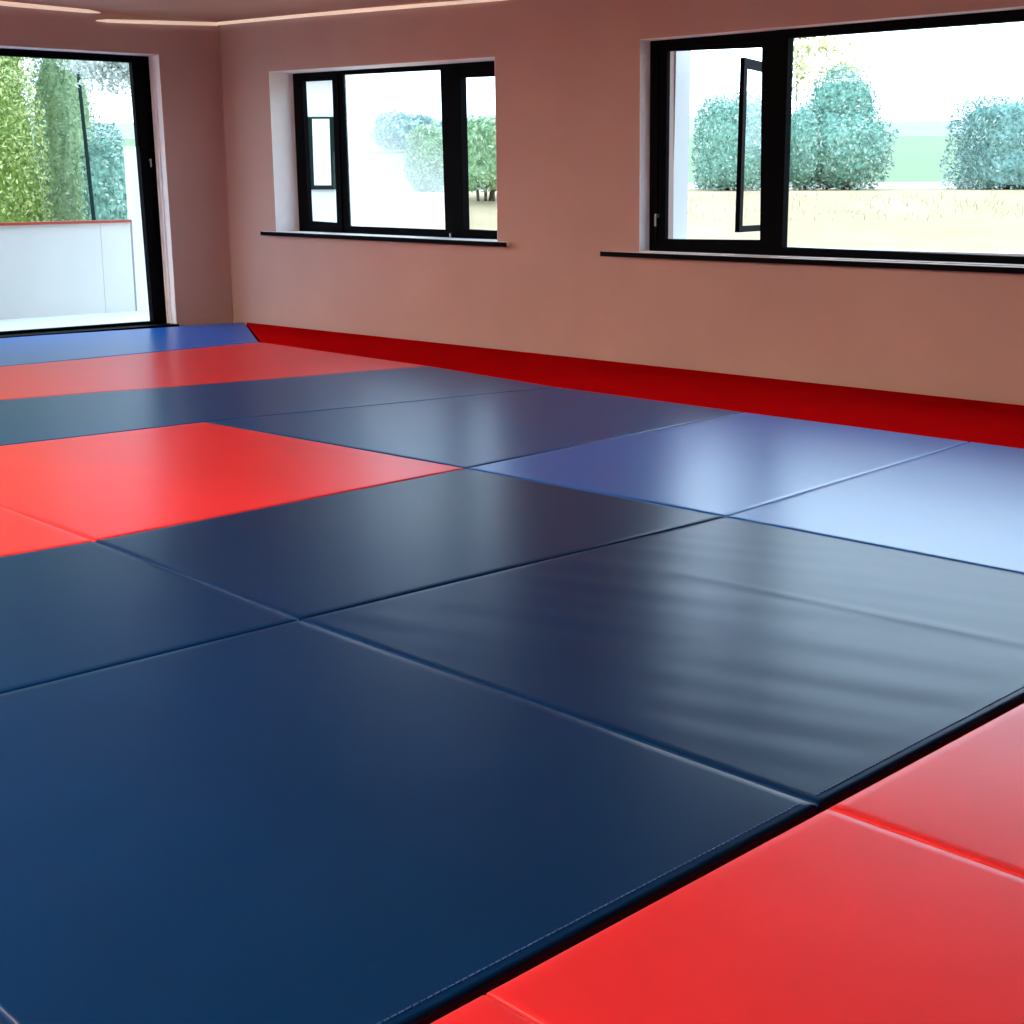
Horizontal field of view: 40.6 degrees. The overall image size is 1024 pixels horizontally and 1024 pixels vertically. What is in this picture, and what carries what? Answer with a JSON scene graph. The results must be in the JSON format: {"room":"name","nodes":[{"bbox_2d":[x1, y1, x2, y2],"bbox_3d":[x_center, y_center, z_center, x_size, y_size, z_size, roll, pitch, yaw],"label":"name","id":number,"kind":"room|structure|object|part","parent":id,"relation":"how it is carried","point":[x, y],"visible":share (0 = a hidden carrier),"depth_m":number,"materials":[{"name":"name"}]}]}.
{"room":"exercise studio","nodes":[
{"label":"exercise studio","id":0,"kind":"room"},
{"bbox_2d":[0,5,232,325],"bbox_3d":[-6.641,-2.269,9.182,10.900,2.850,0.300,-12,18,-43],"label":"wall","id":1,"kind":"structure","parent":0,"point":[189,55],"depth_m":12.46,"materials":[{"name":"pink paint"}]},
{"bbox_2d":[0,1,99,12],"bbox_3d":[-4.191,-4.048,10.986,2.020,0.035,0.036,-12,18,-43],"label":"trim","id":2,"kind":"structure","parent":1,"relation":"attached to","point":[2,3],"depth_m":11.32,"materials":[{"name":"beige"}]},
{"bbox_2d":[0,45,178,337],"bbox_3d":[-4.037,-2.691,11.625,2.525,2.465,0.275,-12,18,-43],"label":"door","id":3,"kind":"structure","parent":1,"relation":"in","point":[144,69],"depth_m":12.37,"materials":[{"name":"black metal"}]},
{"bbox_2d":[96,19,217,25],"bbox_3d":[-3.073,-4.264,12.060,1.191,0.088,0.034,-12,18,-43],"label":"trim","id":4,"kind":"structure","parent":1,"relation":"attached to","point":[160,22],"depth_m":12.05,"materials":[{"name":"beige"}]},
{"bbox_2d":[0,0,448,21],"bbox_3d":[-1.683,-2.573,4.121,11.200,0.453,14.200,-12,18,-43],"label":"ceiling","id":5,"kind":"structure","parent":0,"point":[201,10],"depth_m":11.13,"materials":[{"name":"paint"}]},
{"bbox_2d":[219,0,1023,404],"bbox_3d":[2.243,-2.068,8.161,0.360,2.850,14.200,-12,18,-43],"label":"wall","id":6,"kind":"structure","parent":0,"point":[567,72],"depth_m":9.69,"materials":[{"name":"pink paint"}]},
{"bbox_2d":[219,31,233,320],"bbox_3d":[-2.637,-3.074,12.785,0.012,2.600,0.010,-12,18,-43],"label":"trim","id":7,"kind":"structure","parent":6,"relation":"attached to","point":[219,31],"depth_m":12.78,"materials":[{"name":"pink paint"}]},
{"bbox_2d":[217,0,504,24],"bbox_3d":[-1.284,-4.019,11.122,0.032,0.178,3.871,-12,18,-43],"label":"trim","id":8,"kind":"structure","parent":6,"relation":"attached to","point":[408,6],"depth_m":11.05,"materials":[{"name":"beige"}]},
{"bbox_2d":[260,56,510,246],"bbox_3d":[-0.971,-2.967,11.361,0.520,1.490,3.160,-12,18,-43],"label":"window","id":9,"kind":"structure","parent":6,"relation":"in","point":[288,91],"depth_m":11.87,"materials":[{"name":"black metal"}]},
{"bbox_3d":[-1.039,-2.270,11.450,0.295,0.061,3.160,-12,18,-43],"label":"sill","id":10,"kind":"part","parent":9,"relation":"part of","materials":[{"name":"white paint"}]},
{"bbox_2d":[600,6,1023,273],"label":"window","id":11,"kind":"structure","parent":6,"relation":"in","point":[777,44],"depth_m":8.73,"materials":[{"name":"black metal"}]},
{"bbox_3d":[0.980,-1.978,9.386,0.032,0.080,0.017,-12,18,-43],"label":"handle","id":12,"kind":"part","parent":11,"relation":"part of","materials":[{"name":"grey metal"}]},
{"bbox_3d":[1.666,-2.436,9.271,0.030,1.090,0.813,7,15,29],"label":"open sash","id":13,"kind":"part","parent":11,"relation":"part of","materials":[{"name":"black metal"}]},
{"bbox_3d":[2.347,-1.424,7.976,0.145,0.044,4.795,-12,18,-43],"label":"sill","id":14,"kind":"part","parent":11,"relation":"part of","materials":[{"name":"white paint"}]},
{"bbox_3d":[-1.674,0.147,4.738,10.600,0.050,13.600,-12,18,-43],"label":"floor","id":15,"kind":"structure","parent":0,"visible":0},
{"bbox_2d":[0,507,91,556],"bbox_3d":[-2.651,0.058,4.936,1.496,0.040,2.126,-12,18,-43],"label":"mat","id":16,"kind":"object","parent":15,"relation":"on","point":[19,533],"visible":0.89,"depth_m":4.72,"materials":[{"name":"red plastic"}]},
{"bbox_2d":[0,322,256,366],"bbox_3d":[-4.292,-1.110,10.115,6.565,0.040,1.936,-12,18,-43],"label":"mat","id":17,"kind":"object","parent":15,"relation":"on","point":[72,346],"visible":0.94,"depth_m":11.10,"materials":[{"name":"blue plastic"}]},
{"bbox_2d":[0,541,296,693],"bbox_3d":[-1.533,0.316,3.785,1.446,0.040,1.316,-12,18,-43],"label":"mat","id":18,"kind":"object","parent":15,"relation":"on","point":[76,609],"visible":0.94,"depth_m":3.84,"materials":[{"name":"blue plastic"}]},
{"bbox_2d":[0,342,423,399],"bbox_3d":[-3.267,-0.731,8.426,5.610,0.040,2.206,-12,18,-43],"label":"mat","id":19,"kind":"object","parent":15,"relation":"on","point":[257,360],"visible":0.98,"depth_m":9.37,"materials":[{"name":"red plastic"}]},
{"bbox_2d":[0,422,463,541],"bbox_3d":[-1.496,-0.182,5.981,1.746,0.040,2.046,-12,18,-43],"label":"mat","id":20,"kind":"object","parent":15,"relation":"on","point":[94,488],"visible":0.98,"depth_m":5.78,"materials":[{"name":"red plastic"}]},
{"bbox_2d":[0,366,554,445],"bbox_3d":[-2.480,-0.508,7.431,5.592,0.040,1.931,-10,16,-36],"label":"mat","id":21,"kind":"object","parent":15,"relation":"on","point":[35,419],"visible":0.96,"depth_m":7.92,"materials":[{"name":"blue plastic"}]},
{"bbox_2d":[0,621,816,1023],"bbox_3d":[-0.513,0.549,2.737,1.406,0.041,1.688,-12,18,-43],"label":"mat","id":22,"kind":"object","parent":15,"relation":"on","point":[296,822],"visible":1,"depth_m":2.49,"materials":[{"name":"blue plastic"}]},
{"bbox_2d":[96,469,723,620],"bbox_3d":[-0.354,0.072,4.839,1.826,0.040,1.336,-12,18,-43],"label":"mat","id":23,"kind":"object","parent":15,"relation":"on","point":[299,560],"visible":0.93,"depth_m":4.69,"materials":[{"name":"blue plastic"}]},
{"bbox_2d":[207,387,742,468],"bbox_3d":[-0.126,-0.475,7.250,2.226,0.040,1.876,-12,18,-43],"label":"mat","id":24,"kind":"object","parent":15,"relation":"on","point":[465,432],"visible":0.94,"depth_m":7.06,"materials":[{"name":"blue plastic"}]},
{"bbox_2d":[431,995,533,1023],"bbox_3d":[-0.076,0.993,0.775,1.821,0.040,1.764,-12,18,-43],"label":"mat","id":25,"kind":"object","parent":15,"relation":"on","point":[482,1010],"visible":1,"depth_m":1.95,"materials":[{"name":"red plastic"}]},
{"bbox_2d":[247,322,1023,448],"bbox_3d":[1.702,-0.613,7.831,1.277,0.040,13.234,-12,18,-43],"label":"mat","id":26,"kind":"object","parent":15,"relation":"on","point":[984,422],"visible":0.98,"depth_m":8.32,"materials":[{"name":"red plastic"}]},
{"bbox_2d":[301,517,1023,813],"bbox_3d":[0.662,0.295,3.838,1.846,0.042,1.662,-12,18,-43],"label":"mat","id":27,"kind":"object","parent":15,"relation":"on","point":[815,669],"visible":0.98,"depth_m":3.56,"materials":[{"name":"blue plastic"}]},
{"bbox_2d":[468,413,968,516],"bbox_3d":[0.991,-0.237,6.186,2.101,0.040,1.436,-12,18,-43],"label":"mat","id":28,"kind":"object","parent":15,"relation":"on","point":[726,466],"visible":0.9,"depth_m":6.02,"materials":[{"name":"blue plastic"}]},
{"bbox_2d":[486,809,1023,1023],"bbox_3d":[0.894,0.780,1.697,0.881,0.040,1.764,-12,18,-43],"label":"mat","id":29,"kind":"object","parent":15,"relation":"on","point":[835,918],"visible":0.94,"depth_m":2.13,"materials":[{"name":"red plastic"}]},
{"bbox_2d":[728,442,1023,573],"bbox_3d":[2.018,-0.014,5.184,2.056,0.040,1.741,-12,18,-43],"label":"mat","id":30,"kind":"object","parent":15,"relation":"on","point":[964,503],"visible":0.92,"depth_m":5.10,"materials":[{"name":"blue plastic"}]},
{"bbox_2d":[829,703,1023,878],"bbox_3d":[1.869,0.567,2.625,1.836,0.040,1.764,-12,18,-43],"label":"mat","id":31,"kind":"object","parent":15,"relation":"on","point":[964,798],"visible":0.91,"depth_m":2.64,"materials":[{"name":"red plastic"}]},
{"label":"outside","id":32,"kind":"structure","parent":0,"visible":0},
{"bbox_2d":[30,116,964,138],"bbox_3d":[-0.227,-66.080,249.054,599.209,12.670,595.705,-12,18,-43],"label":"hills","id":33,"kind":"structure","parent":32,"point":[936,127],"depth_m":207.58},
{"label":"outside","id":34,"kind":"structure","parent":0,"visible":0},
{"bbox_2d":[364,188,1023,252],"bbox_3d":[2.500,0.054,2.065,85.002,1.405,54.002,0,13,0],"label":"ground","id":35,"kind":"structure","parent":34,"point":[383,208],"depth_m":20.93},
{"bbox_2d":[0,56,54,222],"bbox_3d":[-6.746,-5.485,17.459,1.734,5.459,2.222,-1,13,-2],"label":"tree","id":36,"kind":"object","parent":35,"relation":"on","point":[21,196],"visible":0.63,"depth_m":17.14,"materials":[{"name":"green plant"}]},
{"bbox_2d":[27,58,97,220],"bbox_3d":[-6.267,-4.995,19.430,0.911,3.612,1.257,-2,13,-9],"label":"tree","id":37,"kind":"object","parent":35,"relation":"on","point":[59,94],"visible":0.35,"depth_m":18.98,"materials":[{"name":"green plant"}]},
{"bbox_2d":[306,75,366,225],"bbox_3d":[-2.460,-3.762,16.869,1.202,2.949,2.620,0,13,0],"label":"outbuilding","id":38,"kind":"structure","parent":35,"relation":"on","point":[319,93],"depth_m":15.69,"materials":[{"name":"white paint"}]},
{"bbox_2d":[403,119,443,191],"bbox_3d":[-1.480,-6.071,24.000,0.897,1.424,0.901,-12,18,-43],"label":"bush","id":39,"kind":"object","parent":35,"relation":"on","point":[423,166],"visible":0.86,"depth_m":23.75,"materials":[{"name":"green plant"}]},
{"bbox_2d":[467,112,496,200],"bbox_3d":[-0.403,-5.498,22.044,0.996,1.619,1.483,-1,13,-2],"label":"bush","id":40,"kind":"object","parent":35,"relation":"on","point":[481,131],"visible":0.43,"depth_m":21.46,"materials":[{"name":"green plant"}]},
{"bbox_3d":[-0.415,-5.292,22.095,0.334,1.194,0.113,0,13,2],"label":"stem","id":41,"kind":"part","parent":40,"relation":"part of","materials":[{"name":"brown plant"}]},
{"bbox_2d":[691,91,760,190],"bbox_3d":[4.103,-6.875,26.012,1.479,1.980,1.898,-1,13,-3],"label":"bush","id":42,"kind":"object","parent":35,"relation":"on","point":[716,147],"visible":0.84,"depth_m":25.39,"materials":[{"name":"teal plant"}]},
{"bbox_2d":[789,63,898,189],"bbox_3d":[6.127,-7.129,25.934,2.142,2.494,2.124,0,13,1],"label":"bush","id":43,"kind":"object","parent":35,"relation":"on","point":[837,142],"visible":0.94,"depth_m":25.47,"materials":[{"name":"teal plant"}]},
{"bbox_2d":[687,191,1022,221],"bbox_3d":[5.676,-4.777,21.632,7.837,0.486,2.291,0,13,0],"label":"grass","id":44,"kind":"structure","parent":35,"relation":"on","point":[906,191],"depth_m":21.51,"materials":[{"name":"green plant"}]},
{"bbox_2d":[939,91,1023,189],"bbox_3d":[9.783,-6.873,25.988,3.017,1.937,2.328,-1,13,-2],"label":"bush","id":45,"kind":"object","parent":35,"relation":"on","point":[992,157],"visible":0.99,"depth_m":25.34,"materials":[{"name":"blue plant"}]},
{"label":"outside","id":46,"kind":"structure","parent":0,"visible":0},
{"bbox_2d":[32,136,963,183],"bbox_3d":[4.943,-16.576,63.408,148.591,3.540,146.956,-12,18,-43],"label":"hill","id":47,"kind":"structure","parent":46,"point":[915,158],"depth_m":49.16,"materials":[{"name":"green plant"}]},
{"bbox_2d":[370,108,441,151],"bbox_3d":[-4.429,-16.757,60.997,2.660,1.881,4.699,4,14,19],"label":"tree","id":48,"kind":"object","parent":47,"relation":"on","point":[392,129],"visible":0.62,"depth_m":59.45,"materials":[{"name":"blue plant"}]},
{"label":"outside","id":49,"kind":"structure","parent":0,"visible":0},
{"bbox_2d":[364,182,978,189],"bbox_3d":[2.474,-7.448,31.638,85.001,0.200,7.001,0,13,0],"label":"gravel path","id":50,"kind":"structure","parent":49,"point":[885,184],"depth_m":33.40,"materials":[{"name":"beige gravel"}]},
{"bbox_2d":[792,35,871,188],"bbox_3d":[6.289,-8.118,28.278,1.971,3.310,1.256,3,13,12],"label":"sparse tree","id":51,"kind":"object","parent":50,"relation":"on","point":[808,48],"visible":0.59,"depth_m":27.91,"materials":[{"name":"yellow plant"}]},
{"bbox_3d":[6.300,-7.972,28.276,1.081,3.026,0.214,0,13,1],"label":"stem","id":52,"kind":"part","parent":51,"relation":"part of","materials":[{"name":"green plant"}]},
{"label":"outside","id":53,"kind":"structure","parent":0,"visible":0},
{"bbox_2d":[0,310,149,330],"bbox_3d":[-6.267,-1.896,13.942,10.000,0.075,5.690,-12,18,-43],"label":"patio","id":54,"kind":"structure","parent":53,"point":[129,316],"depth_m":13.78,"materials":[{"name":"white concrete"}]},
{"bbox_2d":[0,219,135,319],"bbox_3d":[-5.856,-2.228,13.199,4.920,1.028,0.180,-12,18,-43],"label":"wall","id":55,"kind":"structure","parent":54,"relation":"on","point":[48,268],"depth_m":14.29,"materials":[{"name":"white paint"}]},
{"bbox_2d":[77,64,95,219],"bbox_3d":[-5.152,-3.827,16.999,0.053,3.313,0.872,-6,14,-24],"label":"slim pole","id":56,"kind":"object","parent":54,"relation":"on","point":[90,188],"visible":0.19,"depth_m":16.98,"materials":[{"name":"black metal"}]},
{"bbox_2d":[56,59,130,96],"bbox_3d":[-4.307,-4.051,16.119,1.744,3.216,1.032,1,13,6],"label":"tree","id":57,"kind":"object","parent":54,"relation":"on","point":[104,69],"visible":0.2,"depth_m":15.78,"materials":[{"name":"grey plant"}]},
{"bbox_2d":[80,116,127,219],"bbox_3d":[-5.196,-3.941,17.860,0.581,2.242,1.046,-1,13,-2],"label":"bush","id":58,"kind":"object","parent":54,"relation":"on","point":[106,158],"visible":0.48,"depth_m":17.47,"materials":[{"name":"teal plant"}]},
{"bbox_2d":[124,146,148,310],"bbox_3d":[-3.970,-2.999,14.870,0.265,1.780,0.080,-12,18,-43],"label":"gate post","id":59,"kind":"object","parent":54,"relation":"on","point":[130,159],"visible":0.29,"depth_m":14.78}
]}

